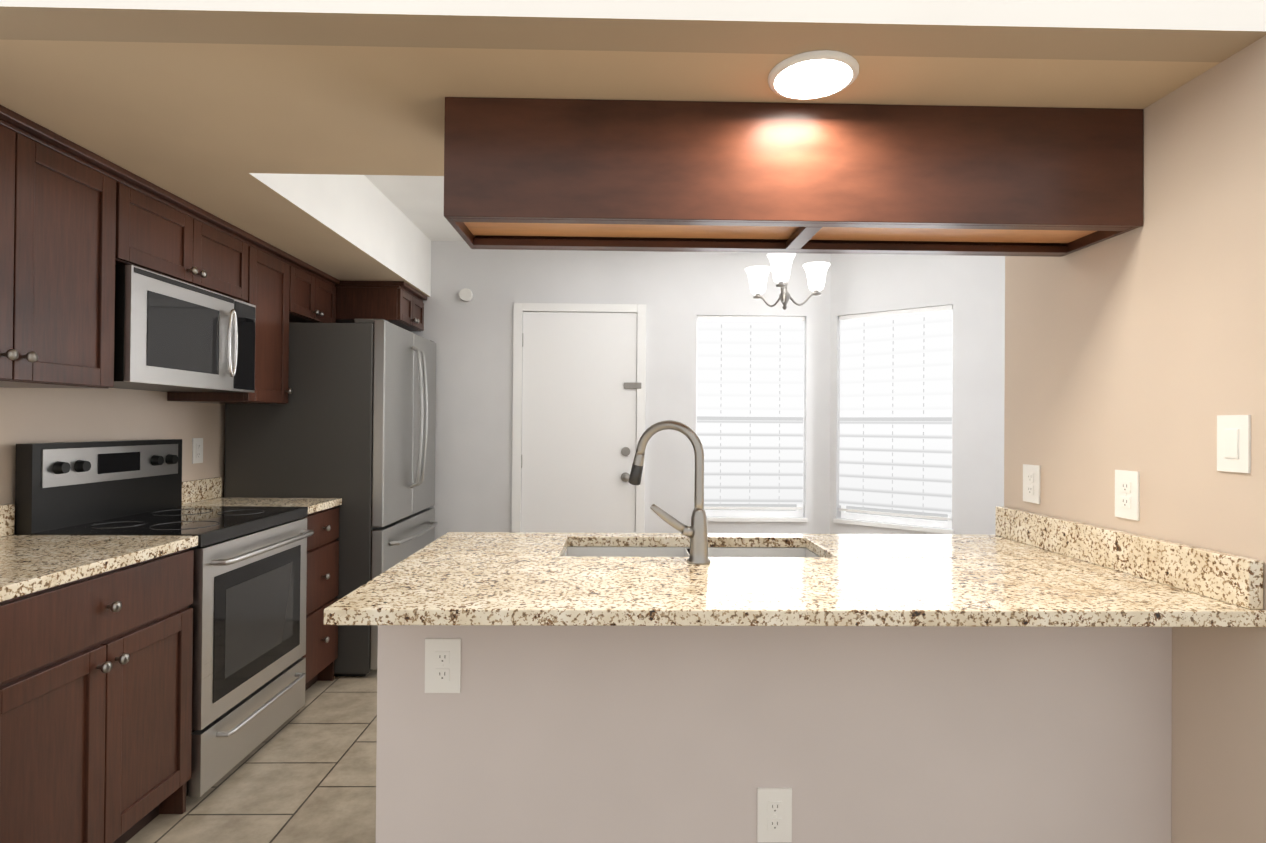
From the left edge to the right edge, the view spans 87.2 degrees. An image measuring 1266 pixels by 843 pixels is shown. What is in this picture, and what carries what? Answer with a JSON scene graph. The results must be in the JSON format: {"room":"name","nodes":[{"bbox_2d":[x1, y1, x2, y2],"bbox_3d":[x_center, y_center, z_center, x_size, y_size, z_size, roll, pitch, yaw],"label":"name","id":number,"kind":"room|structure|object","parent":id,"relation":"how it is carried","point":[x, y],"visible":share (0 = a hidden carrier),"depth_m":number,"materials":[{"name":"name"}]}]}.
{"room":"kitchen","nodes":[
{"label":"kitchen","id":0,"kind":"room"},
{"bbox_2d":[0,387,224,534],"bbox_3d":[-2.142,-0.018,2.904,0.120,2.620,3.159,0,0,-1],"label":"wall","id":1,"kind":"structure","parent":0,"point":[42,415],"depth_m":2.62,"materials":[{"name":"beige paint"}]},
{"bbox_2d":[0,504,14,536],"bbox_3d":[-2.051,0.321,1.824,0.022,0.102,0.753,0,0,-1],"label":"backsplash","id":2,"kind":"structure","parent":1,"relation":"attached to","point":[7,514],"depth_m":2.17,"materials":[{"name":"beige stone"}]},
{"bbox_2d":[0,124,115,388],"bbox_3d":[-1.860,-0.457,1.824,0.390,0.690,0.735,0,0,-1],"label":"upper cabinet","id":3,"kind":"object","parent":1,"relation":"attached to","point":[57,260],"visible":1,"depth_m":1.97,"materials":[{"name":"brown wood"}]},
{"bbox_2d":[115,182,247,301],"bbox_3d":[-1.873,-0.667,2.584,0.390,0.260,0.775,0,0,-1],"label":"upper cabinet","id":4,"kind":"object","parent":1,"relation":"attached to","point":[154,235],"visible":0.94,"depth_m":2.50,"materials":[{"name":"brown wood"}]},
{"bbox_2d":[109,265,255,392],"bbox_3d":[-1.860,-0.327,2.591,0.419,0.390,0.756,0,0,-1],"label":"microwave","id":5,"kind":"object","parent":4,"relation":"attached to","point":[172,335],"visible":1,"depth_m":2.47,"materials":[{"name":"silver metal"}]},
{"bbox_2d":[192,438,202,463],"bbox_3d":[-2.084,0.140,3.184,0.008,0.120,0.075,0,0,-1],"label":"outlet","id":6,"kind":"object","parent":1,"relation":"attached to","point":[197,450],"visible":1,"depth_m":3.17,"materials":[{"name":"white plastic"}]},
{"bbox_2d":[182,477,221,503],"bbox_3d":[-2.077,0.329,3.155,0.022,0.102,0.380,0,0,-1],"label":"backsplash","id":7,"kind":"structure","parent":1,"relation":"attached to","point":[200,490],"depth_m":3.18,"materials":[{"name":"beige stone"}]},
{"bbox_2d":[0,105,426,301],"bbox_3d":[-1.700,-0.814,2.917,0.748,0.038,2.911,0,0,-1],"label":"crown molding","id":8,"kind":"structure","parent":1,"relation":"attached to","point":[23,126],"depth_m":2.38,"materials":[{"name":"brown wood"}]},
{"bbox_2d":[167,246,292,403],"bbox_3d":[-1.886,-0.442,3.157,0.390,0.705,0.367,0,0,-1],"label":"upper cabinet","id":9,"kind":"object","parent":1,"relation":"attached to","point":[268,284],"visible":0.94,"depth_m":3.15,"materials":[{"name":"brown wood"}]},
{"bbox_2d":[289,266,335,322],"bbox_3d":[-1.893,-0.671,3.617,0.390,0.240,0.541,0,0,-1],"label":"upper cabinet","id":10,"kind":"object","parent":1,"relation":"attached to","point":[312,299],"visible":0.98,"depth_m":3.58,"materials":[{"name":"brown wood"}]},
{"bbox_2d":[126,669,376,842],"bbox_3d":[-0.008,1.335,2.167,7.200,0.060,7.500,0,0,-1],"label":"floor","id":11,"kind":"structure","parent":0,"point":[306,773],"depth_m":2.36,"materials":[{"name":"tile"}]},
{"bbox_2d":[0,548,193,842],"bbox_3d":[-1.743,0.850,1.827,0.646,0.879,0.753,0,0,-1],"label":"base cabinet","id":12,"kind":"object","parent":11,"relation":"on","point":[95,706],"visible":0.98,"depth_m":1.80,"materials":[{"name":"brown wood"}]},
{"bbox_2d":[0,535,197,601],"bbox_3d":[-1.750,0.392,1.830,0.624,0.034,0.753,0,0,-1],"label":"countertop","id":13,"kind":"structure","parent":12,"relation":"on","point":[29,564],"depth_m":1.89,"materials":[{"name":"beige stone"}]},
{"bbox_2d":[15,439,313,796],"bbox_3d":[-1.723,0.686,2.587,0.677,1.215,0.758,0,0,-1],"label":"range","id":14,"kind":"object","parent":11,"relation":"on","point":[248,605],"visible":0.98,"depth_m":2.47,"materials":[{"name":"silver metal"}]},
{"bbox_2d":[297,507,338,711],"bbox_3d":[-1.769,0.858,3.157,0.646,0.879,0.380,0,0,-1],"label":"drawers","id":15,"kind":"object","parent":11,"relation":"on","point":[321,654],"visible":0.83,"depth_m":3.16,"materials":[{"name":"brown wood"}]},
{"bbox_2d":[182,497,341,513],"bbox_3d":[-1.776,0.400,3.160,0.624,0.034,0.380,0,0,-1],"label":"countertop","id":16,"kind":"structure","parent":15,"relation":"on","point":[313,505],"depth_m":3.15,"materials":[{"name":"beige stone"}]},
{"bbox_2d":[224,319,437,675],"bbox_3d":[-1.638,0.390,3.836,0.871,1.825,0.950,0,0,-1],"label":"refrigerator","id":17,"kind":"object","parent":11,"relation":"on","point":[351,423],"visible":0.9,"depth_m":3.37,"materials":[{"name":"grey paint"}]},
{"bbox_3d":[0.345,0.867,2.027,1.939,0.879,0.578,0,0,-1],"label":"base cabinet","id":18,"kind":"object","parent":11,"relation":"on","visible":0},
{"bbox_2d":[324,532,1265,626],"bbox_3d":[0.341,0.409,1.859,1.961,0.034,0.979,0,0,-1],"label":"countertop","id":19,"kind":"structure","parent":18,"relation":"on","point":[541,579],"depth_m":1.55,"materials":[{"name":"beige stone"}]},
{"bbox_2d":[628,420,710,564],"bbox_3d":[0.101,0.193,1.897,0.228,0.393,0.184,0,0,-1],"label":"faucet","id":20,"kind":"object","parent":19,"relation":"on","point":[696,532],"visible":1,"depth_m":1.83,"materials":[{"name":"silver metal"}]},
{"bbox_2d":[564,547,818,556],"bbox_3d":[0.186,0.534,2.088,0.848,0.214,0.375,0,0,-1],"label":"sink","id":21,"kind":"object","parent":19,"relation":"in","point":[683,551],"visible":0.06,"depth_m":2.25,"materials":[{"name":"silver metal"}]},
{"bbox_2d":[364,175,463,240],"bbox_3d":[0.685,-1.231,3.561,4.000,0.100,2.570,0,0,-1],"label":"ceiling","id":22,"kind":"structure","parent":0,"point":[418,201],"depth_m":3.58,"materials":[{"name":"white paint"}]},
{"bbox_2d":[745,253,829,309],"bbox_3d":[0.771,-0.864,3.231,0.399,0.638,0.413,0,0,-1],"label":"chandelier","id":23,"kind":"object","parent":22,"relation":"hanging from","point":[781,263],"visible":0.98,"depth_m":3.24,"materials":[{"name":"white glass"}]},
{"bbox_2d":[0,40,1220,296],"bbox_3d":[-0.380,-1.058,2.944,3.628,0.470,2.920,0,0,-1],"label":"ceiling","id":24,"kind":"structure","parent":0,"point":[286,148],"depth_m":1.70,"materials":[{"name":"beige paint"}]},
{"bbox_2d":[444,97,1143,256],"bbox_3d":[0.422,-0.670,1.877,1.816,0.306,0.320,0,0,-1],"label":"soffit beam","id":25,"kind":"structure","parent":24,"relation":"attached to","point":[634,175],"depth_m":1.72,"materials":[{"name":"brown wood"}]},
{"bbox_2d":[768,50,858,99],"bbox_3d":[0.428,-0.818,1.583,0.210,0.013,0.210,0,0,-1],"label":"recessed light","id":26,"kind":"object","parent":24,"relation":"in","point":[812,75],"visible":1,"depth_m":1.56,"materials":[{"name":"white glass"}]},
{"bbox_2d":[410,241,840,540],"bbox_3d":[-0.409,0.005,4.457,3.645,2.620,0.120,0,0,-1],"label":"wall","id":27,"kind":"structure","parent":0,"point":[677,293],"depth_m":4.41,"materials":[{"name":"grey paint"}]},
{"bbox_2d":[336,287,423,330],"bbox_3d":[-1.718,-0.692,4.133,0.760,0.190,0.477,0,0,-1],"label":"upper cabinet","id":28,"kind":"object","parent":27,"relation":"attached to","point":[401,308],"visible":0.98,"depth_m":3.90,"materials":[{"name":"brown wood"}]},
{"bbox_2d":[459,288,472,301],"bbox_3d":[-1.101,-0.834,4.373,0.090,0.090,0.029,0,0,-1],"label":"smoke detector","id":29,"kind":"object","parent":27,"relation":"attached to","point":[465,294],"visible":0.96,"depth_m":4.36,"materials":[{"name":"white plastic"}]},
{"bbox_2d":[511,303,645,532],"bbox_3d":[-0.357,0.269,4.358,0.874,2.093,0.074,0,0,-1],"label":"door","id":30,"kind":"structure","parent":27,"relation":"in","point":[578,431],"depth_m":4.38,"materials":[{"name":"white paint"}]},
{"bbox_2d":[696,315,807,521],"bbox_3d":[0.784,-0.022,4.458,0.754,1.369,0.115,0,0,-1],"label":"window","id":31,"kind":"structure","parent":27,"relation":"in","point":[750,401],"depth_m":4.45,"materials":[{"name":"white plastic"}]},
{"bbox_2d":[0,0,1265,842],"bbox_3d":[1.093,-0.341,1.448,5.052,3.300,0.119,0,0,-1],"label":"wall","id":32,"kind":"structure","parent":0,"point":[1178,30],"depth_m":1.42,"materials":[{"name":"paint"}]},
{"bbox_2d":[376,625,1171,842],"bbox_3d":[0.352,0.865,1.675,1.940,0.879,0.122,0,0,-1],"label":"wall","id":33,"kind":"structure","parent":0,"point":[702,734],"depth_m":1.61,"materials":[{"name":"grey paint"}]},
{"bbox_2d":[425,638,460,692],"bbox_3d":[-0.457,0.587,1.596,0.085,0.129,0.008,0,0,-1],"label":"outlet","id":34,"kind":"object","parent":33,"relation":"attached to","point":[442,665],"visible":1,"depth_m":1.59,"materials":[{"name":"white plastic"}]},
{"bbox_2d":[757,788,791,841],"bbox_3d":[0.343,0.953,1.609,0.083,0.129,0.008,0,0,-1],"label":"outlet","id":35,"kind":"object","parent":33,"relation":"attached to","point":[774,814],"visible":1,"depth_m":1.61,"materials":[{"name":"white plastic"}]},
{"bbox_2d":[829,254,1004,534],"bbox_3d":[1.877,0.021,4.053,1.350,2.620,0.120,0,0,39],"label":"wall","id":36,"kind":"structure","parent":0,"point":[971,289],"depth_m":3.93,"materials":[{"name":"grey paint"}]},
{"bbox_2d":[833,305,953,533],"bbox_3d":[1.649,-0.016,4.209,0.730,1.369,0.115,0,0,39],"label":"bay window","id":37,"kind":"structure","parent":36,"relation":"in","point":[896,409],"depth_m":4.18,"materials":[{"name":"white plastic"}]},
{"bbox_2d":[1004,63,1220,842],"bbox_3d":[1.385,0.004,1.935,0.120,2.620,0.847,0,0,-1],"label":"wall","id":38,"kind":"structure","parent":0,"point":[1112,354],"depth_m":1.70,"materials":[{"name":"beige paint"}]},
{"bbox_2d":[1023,464,1040,503],"bbox_3d":[1.314,0.205,2.194,0.008,0.124,0.085,0,0,-1],"label":"electrical outlet","id":39,"kind":"object","parent":38,"relation":"attached to","point":[1031,483],"visible":1,"depth_m":2.19,"materials":[{"name":"white plastic"}]},
{"bbox_2d":[1115,470,1139,520],"bbox_3d":[1.322,0.196,1.781,0.008,0.128,0.080,0,0,-1],"label":"electrical outlet","id":40,"kind":"object","parent":38,"relation":"attached to","point":[1127,493],"visible":1,"depth_m":1.77,"materials":[{"name":"white plastic"}]},
{"bbox_2d":[995,506,1262,608],"bbox_3d":[1.305,0.348,1.875,0.031,0.102,0.949,0,0,-1],"label":"backsplash","id":41,"kind":"structure","parent":38,"relation":"attached to","point":[1229,578],"depth_m":1.68,"materials":[{"name":"beige stone"}]},
{"bbox_2d":[1217,415,1250,472],"bbox_3d":[1.329,0.049,1.473,0.009,0.126,0.076,0,0,-1],"label":"light switch","id":42,"kind":"object","parent":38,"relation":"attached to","point":[1233,443],"visible":1,"depth_m":1.47,"materials":[{"name":"white plastic"}]}
]}

